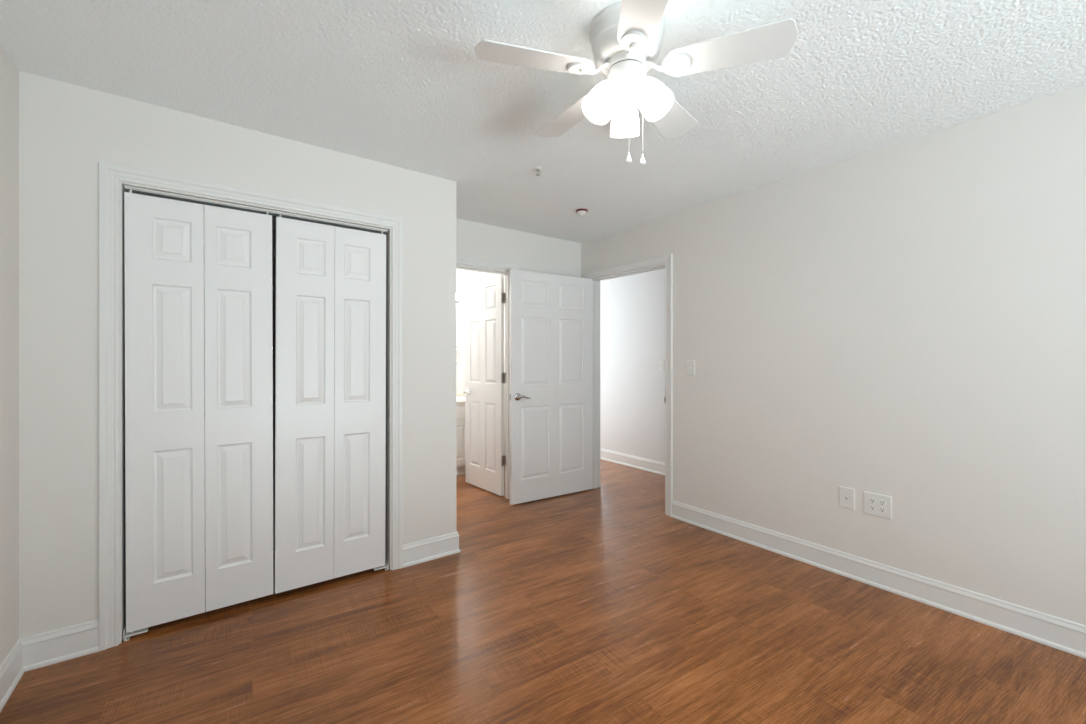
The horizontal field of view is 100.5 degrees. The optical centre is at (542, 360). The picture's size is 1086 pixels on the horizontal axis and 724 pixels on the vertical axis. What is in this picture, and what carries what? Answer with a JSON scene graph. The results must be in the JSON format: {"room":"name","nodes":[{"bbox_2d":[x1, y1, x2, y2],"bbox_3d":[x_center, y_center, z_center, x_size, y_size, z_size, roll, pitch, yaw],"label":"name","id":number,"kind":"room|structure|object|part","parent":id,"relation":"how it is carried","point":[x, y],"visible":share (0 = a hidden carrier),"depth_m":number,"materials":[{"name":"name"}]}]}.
{"room":"empty bedroom","nodes":[
{"label":"empty bedroom","id":0,"kind":"room"},
{"bbox_2d":[0,43,18,664],"bbox_3d":[-1.011,0.043,0.211,0.120,2.434,5.576,0,0,-36],"label":"wall","id":1,"kind":"structure","parent":0,"point":[9,73],"depth_m":1.74,"materials":[{"name":"white paint"}]},
{"bbox_2d":[0,639,24,711],"bbox_3d":[-0.746,1.194,-0.031,0.020,0.132,4.631,0,0,-36],"label":"baseboard","id":2,"kind":"structure","parent":1,"relation":"attached to","point":[12,670],"depth_m":1.72,"materials":[{"name":"white paint"}]},
{"bbox_2d":[19,71,455,643],"bbox_3d":[-1.381,0.043,2.448,1.927,2.434,0.120,0,0,-36],"label":"wall","id":3,"kind":"structure","parent":0,"point":[66,129],"depth_m":1.96,"materials":[{"name":"white paint"}]},
{"bbox_2d":[20,619,98,671],"bbox_3d":[-2.022,1.194,1.891,0.235,0.132,0.020,0,0,-36],"label":"baseboard","id":4,"kind":"structure","parent":3,"relation":"attached to","point":[40,650],"depth_m":1.89,"materials":[{"name":"white paint"}]},
{"bbox_2d":[124,189,272,632],"bbox_3d":[-1.662,0.225,2.219,0.572,2.009,0.043,0,0,-36],"label":"door","id":5,"kind":"structure","parent":3,"relation":"in","point":[199,467],"depth_m":2.18,"materials":[{"name":"white paint"}]},
{"bbox_2d":[99,162,402,650],"bbox_3d":[-1.427,0.201,2.403,1.330,2.119,0.140,0,0,-36],"label":"door frame","id":6,"kind":"structure","parent":3,"relation":"attached to","point":[110,175],"depth_m":2.06,"materials":[{"name":"white paint"}]},
{"bbox_2d":[124,185,387,231],"bbox_3d":[-1.416,-0.783,2.388,1.176,0.009,0.027,0,0,-36],"label":"door track","id":7,"kind":"object","parent":3,"relation":"attached to","point":[125,186],"visible":1,"depth_m":2.31,"materials":[{"name":"white metal"}]},
{"bbox_2d":[274,214,385,593],"bbox_3d":[-1.190,0.226,2.566,0.572,2.009,0.043,0,0,-36],"label":"door","id":8,"kind":"structure","parent":3,"relation":"in","point":[330,285],"depth_m":2.54,"materials":[{"name":"white paint"}]},
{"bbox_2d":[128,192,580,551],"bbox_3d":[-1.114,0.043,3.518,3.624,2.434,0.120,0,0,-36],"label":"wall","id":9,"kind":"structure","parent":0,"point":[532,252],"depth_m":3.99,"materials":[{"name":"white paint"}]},
{"bbox_2d":[463,275,504,495],"bbox_3d":[-0.574,0.230,4.399,0.157,2.036,0.662,0,0,-40],"label":"door","id":10,"kind":"structure","parent":9,"relation":"in","point":[484,298],"depth_m":4.35,"materials":[{"name":"white paint"}]},
{"bbox_3d":[-0.756,0.318,4.540,0.061,0.066,0.139,0,0,-40],"label":"handle","id":11,"kind":"part","parent":10,"relation":"part of","materials":[{"name":"silver metal"}]},
{"bbox_2d":[456,256,519,498],"bbox_3d":[-0.569,0.201,3.907,0.800,2.119,0.140,0,0,-36],"label":"door frame","id":12,"kind":"structure","parent":9,"relation":"attached to","point":[462,261],"depth_m":4.09,"materials":[{"name":"white paint"}]},
{"bbox_2d":[456,269,497,389],"bbox_3d":[-1.506,0.043,5.245,2.214,2.434,0.120,0,0,-36],"label":"wall","id":13,"kind":"structure","parent":0,"point":[462,276],"depth_m":5.54,"materials":[{"name":"white paint"}]},
{"bbox_2d":[456,390,464,396],"bbox_3d":[-1.286,0.401,5.305,1.200,0.082,0.020,0,0,-36],"label":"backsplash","id":14,"kind":"structure","parent":13,"relation":"attached to","point":[459,393],"depth_m":5.49,"materials":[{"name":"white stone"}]},
{"bbox_2d":[0,459,1085,723],"bbox_3d":[0.137,1.290,2.705,4.920,0.060,8.240,0,0,-36],"label":"floor","id":15,"kind":"structure","parent":0,"point":[600,605],"depth_m":1.97,"materials":[{"name":"brown wood"}]},
{"bbox_2d":[123,627,147,641],"bbox_3d":[-1.857,1.238,2.062,0.082,0.045,0.044,0,0,-36],"label":"pivot bracket","id":16,"kind":"object","parent":15,"relation":"on","point":[126,636],"visible":0.99,"depth_m":2.05,"materials":[{"name":"white metal"}]},
{"bbox_2d":[373,560,388,570],"bbox_3d":[-0.973,1.238,2.711,0.082,0.045,0.044,0,0,-36],"label":"pivot bracket","id":17,"kind":"object","parent":15,"relation":"on","point":[386,567],"visible":1,"depth_m":2.72,"materials":[{"name":"white metal"}]},
{"bbox_2d":[456,390,464,475],"bbox_3d":[-1.115,0.810,5.072,1.224,0.900,0.604,0,0,-36],"label":"vanity cabinet","id":18,"kind":"object","parent":15,"relation":"on","point":[460,396],"visible":0.03,"depth_m":4.88,"materials":[{"name":"white paint"}]},
{"bbox_3d":[-0.952,0.555,4.832,0.365,0.120,0.018,0,0,-36],"label":"drawer","id":19,"kind":"part","parent":18,"relation":"part of","materials":[{"name":"white paint"}]},
{"bbox_2d":[456,396,464,404],"bbox_3d":[-1.115,0.459,5.072,1.224,0.033,0.604,0,0,-36],"label":"countertop","id":20,"kind":"structure","parent":18,"relation":"on","point":[459,400],"depth_m":4.95,"materials":[{"name":"white stone"}]},
{"bbox_3d":[-0.952,0.884,4.832,0.365,0.492,0.018,0,0,-36],"label":"cabinet door","id":21,"kind":"part","parent":18,"relation":"part of","materials":[{"name":"white paint"}]},
{"bbox_2d":[0,0,1085,242],"bbox_3d":[-0.054,-1.173,2.072,3.664,0.006,3.506,0,0,-36],"label":"ceiling","id":22,"kind":"structure","parent":0,"point":[404,84],"depth_m":1.87,"materials":[{"name":"white paint"}]},
{"bbox_2d":[534,166,541,175],"bbox_3d":[-0.031,-1.151,2.759,0.054,0.045,0.054,0,0,-36],"label":"sprinkler","id":23,"kind":"object","parent":22,"relation":"attached to","point":[537,168],"visible":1,"depth_m":2.75,"materials":[{"name":"white metal"}]},
{"bbox_2d":[574,208,588,215],"bbox_3d":[0.303,-1.150,3.527,0.118,0.048,0.118,0,0,-36],"label":"smoke detector","id":24,"kind":"object","parent":22,"relation":"attached to","point":[581,211],"visible":1,"depth_m":3.50,"materials":[{"name":"white plastic"}]},
{"bbox_2d":[475,0,797,165],"bbox_3d":[0.283,-0.925,1.635,1.021,0.497,0.998,0,0,-36],"label":"ceiling fan","id":25,"kind":"object","parent":22,"relation":"hanging from","point":[625,38],"visible":1,"depth_m":1.52,"materials":[{"name":"white metal"}]},
{"bbox_3d":[-0.025,-1.014,1.521,0.406,0.034,0.138,0,0,-14],"label":"blade","id":26,"kind":"part","parent":25,"relation":"part of","materials":[{"name":"white wood"}]},
{"bbox_3d":[0.117,-1.014,1.881,0.138,0.034,0.406,0,0,-33],"label":"blade","id":27,"kind":"part","parent":25,"relation":"part of","materials":[{"name":"white wood"}]},
{"bbox_3d":[0.213,-0.908,1.568,0.109,0.123,0.109,35,-13,-19],"label":"lamp shade","id":28,"kind":"part","parent":25,"relation":"part of","materials":[{"name":"white glass"}]},
{"bbox_3d":[0.218,-0.916,1.570,0.052,0.082,0.052,35,-13,-19],"label":"light bulb","id":29,"kind":"part","parent":25,"relation":"part of","materials":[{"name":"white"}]},
{"bbox_3d":[0.308,-0.908,1.691,0.109,0.123,0.109,0,33,7],"label":"lamp shade","id":30,"kind":"part","parent":25,"relation":"part of","materials":[{"name":"white glass"}]},
{"bbox_3d":[0.295,-0.837,1.552,0.003,0.253,0.002,0,0,-36],"label":"bead chain","id":31,"kind":"part","parent":25,"relation":"part of","materials":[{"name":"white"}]},
{"bbox_3d":[0.286,-1.014,1.271,0.138,0.034,0.406,0,0,2],"label":"blade","id":32,"kind":"part","parent":25,"relation":"part of","materials":[{"name":"white wood"}]},
{"bbox_3d":[0.351,-0.848,1.590,0.003,0.255,0.002,0,0,-36],"label":"bead chain","id":33,"kind":"part","parent":25,"relation":"part of","materials":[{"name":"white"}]},
{"bbox_3d":[0.363,-0.916,1.550,0.052,0.082,0.052,-39,-23,31],"label":"light bulb","id":34,"kind":"part","parent":25,"relation":"part of","materials":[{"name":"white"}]},
{"bbox_3d":[0.367,-0.908,1.548,0.109,0.123,0.109,-39,-23,31],"label":"lamp shade","id":35,"kind":"part","parent":25,"relation":"part of","materials":[{"name":"white glass"}]},
{"bbox_3d":[0.505,-1.014,1.858,0.138,0.034,0.406,0,0,39],"label":"blade","id":36,"kind":"part","parent":25,"relation":"part of","materials":[{"name":"white wood"}]},
{"bbox_3d":[0.606,-1.014,1.485,0.406,0.034,0.138,0,0,21],"label":"blade","id":37,"kind":"part","parent":25,"relation":"part of","materials":[{"name":"white wood"}]},
{"bbox_2d":[600,268,664,462],"bbox_3d":[1.221,0.043,5.235,0.140,2.434,5.200,0,0,-36],"label":"wall","id":38,"kind":"structure","parent":0,"point":[632,307],"depth_m":5.31,"materials":[{"name":"white paint"}]},
{"bbox_2d":[600,448,664,474],"bbox_3d":[1.192,1.194,5.139,0.020,0.132,5.080,0,0,-36],"label":"baseboard","id":39,"kind":"structure","parent":38,"relation":"attached to","point":[649,465],"depth_m":5.31,"materials":[{"name":"white paint"}]},
{"bbox_2d":[659,360,663,369],"bbox_3d":[1.304,0.053,4.988,0.018,0.117,0.072,0,0,-36],"label":"light switch","id":40,"kind":"object","parent":38,"relation":"attached to","point":[661,362],"visible":1,"depth_m":4.99,"materials":[{"name":"white plastic"}]},
{"bbox_2d":[498,84,1085,625],"bbox_3d":[1.257,0.043,3.451,0.120,2.434,8.120,0,0,-36],"label":"wall","id":41,"kind":"structure","parent":0,"point":[905,322],"depth_m":2.42,"materials":[{"name":"white paint"}]},
{"bbox_2d":[509,269,591,504],"bbox_3d":[0.098,0.230,4.150,0.918,2.036,0.147,0,0,-33],"label":"door","id":42,"kind":"structure","parent":41,"relation":"in","point":[550,315],"depth_m":4.12,"materials":[{"name":"white paint"}]},
{"bbox_3d":[-0.175,0.318,3.921,0.139,0.066,0.061,0,0,-33],"label":"handle","id":43,"kind":"part","parent":42,"relation":"part of","materials":[{"name":"silver metal"}]},
{"bbox_2d":[585,253,672,516],"bbox_3d":[0.778,0.201,4.089,0.140,2.119,1.043,0,0,-36],"label":"door frame","id":44,"kind":"structure","parent":41,"relation":"attached to","point":[668,258],"depth_m":3.87,"materials":[{"name":"white paint"}]},
{"bbox_2d":[687,360,694,374],"bbox_3d":[1.139,0.058,3.494,0.018,0.117,0.072,0,0,-36],"label":"light switch","id":45,"kind":"object","parent":41,"relation":"attached to","point":[690,363],"visible":1,"depth_m":3.49,"materials":[{"name":"white plastic"}]},
{"bbox_2d":[839,486,854,509],"bbox_3d":[1.771,0.804,2.635,0.016,0.122,0.080,0,0,-36],"label":"outlet","id":46,"kind":"object","parent":41,"relation":"attached to","point":[846,495],"visible":1,"depth_m":2.63,"materials":[{"name":"white plastic"}]},
{"bbox_2d":[864,491,891,519],"bbox_3d":[1.863,0.808,2.516,0.008,0.126,0.130,0,0,-36],"label":"power outlet","id":47,"kind":"object","parent":41,"relation":"attached to","point":[879,505],"visible":1,"depth_m":2.51,"materials":[{"name":"white plastic"}]},
{"bbox_2d":[869,498,875,503],"bbox_3d":[1.847,0.788,2.533,0.002,0.028,0.034,0,0,-36],"label":"socket","id":48,"kind":"object","parent":47,"relation":"attached to","point":[871,500],"depth_m":2.53,"materials":[{"name":"white plastic"}]},
{"bbox_2d":[869,505,875,510],"bbox_3d":[1.847,0.828,2.533,0.002,0.028,0.034,0,0,-36],"label":"socket","id":49,"kind":"object","parent":47,"relation":"attached to","point":[871,507],"depth_m":2.53,"materials":[{"name":"white plastic"}]},
{"bbox_2d":[879,500,885,505],"bbox_3d":[1.875,0.788,2.495,0.002,0.028,0.034,0,0,-36],"label":"socket","id":50,"kind":"object","parent":47,"relation":"attached to","point":[881,502],"depth_m":2.49,"materials":[{"name":"white plastic"}]},
{"bbox_2d":[879,507,885,512],"bbox_3d":[1.875,0.828,2.495,0.002,0.028,0.034,0,0,-36],"label":"socket","id":51,"kind":"object","parent":47,"relation":"attached to","point":[881,509],"depth_m":2.49,"materials":[{"name":"white plastic"}]},
{"bbox_2d":[671,500,1085,658],"bbox_3d":[2.283,1.194,1.932,0.020,0.132,4.216,0,0,-36],"label":"baseboard","id":52,"kind":"structure","parent":41,"relation":"attached to","point":[1064,635],"depth_m":2.39,"materials":[{"name":"white paint"}]},
{"bbox_3d":[-0.861,0.043,3.267,0.120,2.434,0.585,0,0,-36],"label":"wall","id":53,"kind":"structure","parent":0,"visible":0},
{"bbox_2d":[403,531,460,567],"bbox_3d":[-0.909,1.194,3.144,0.382,0.132,0.726,0,0,-36],"label":"baseboard","id":54,"kind":"structure","parent":53,"relation":"attached to","point":[414,553],"depth_m":2.85,"materials":[{"name":"white paint"}]}
]}

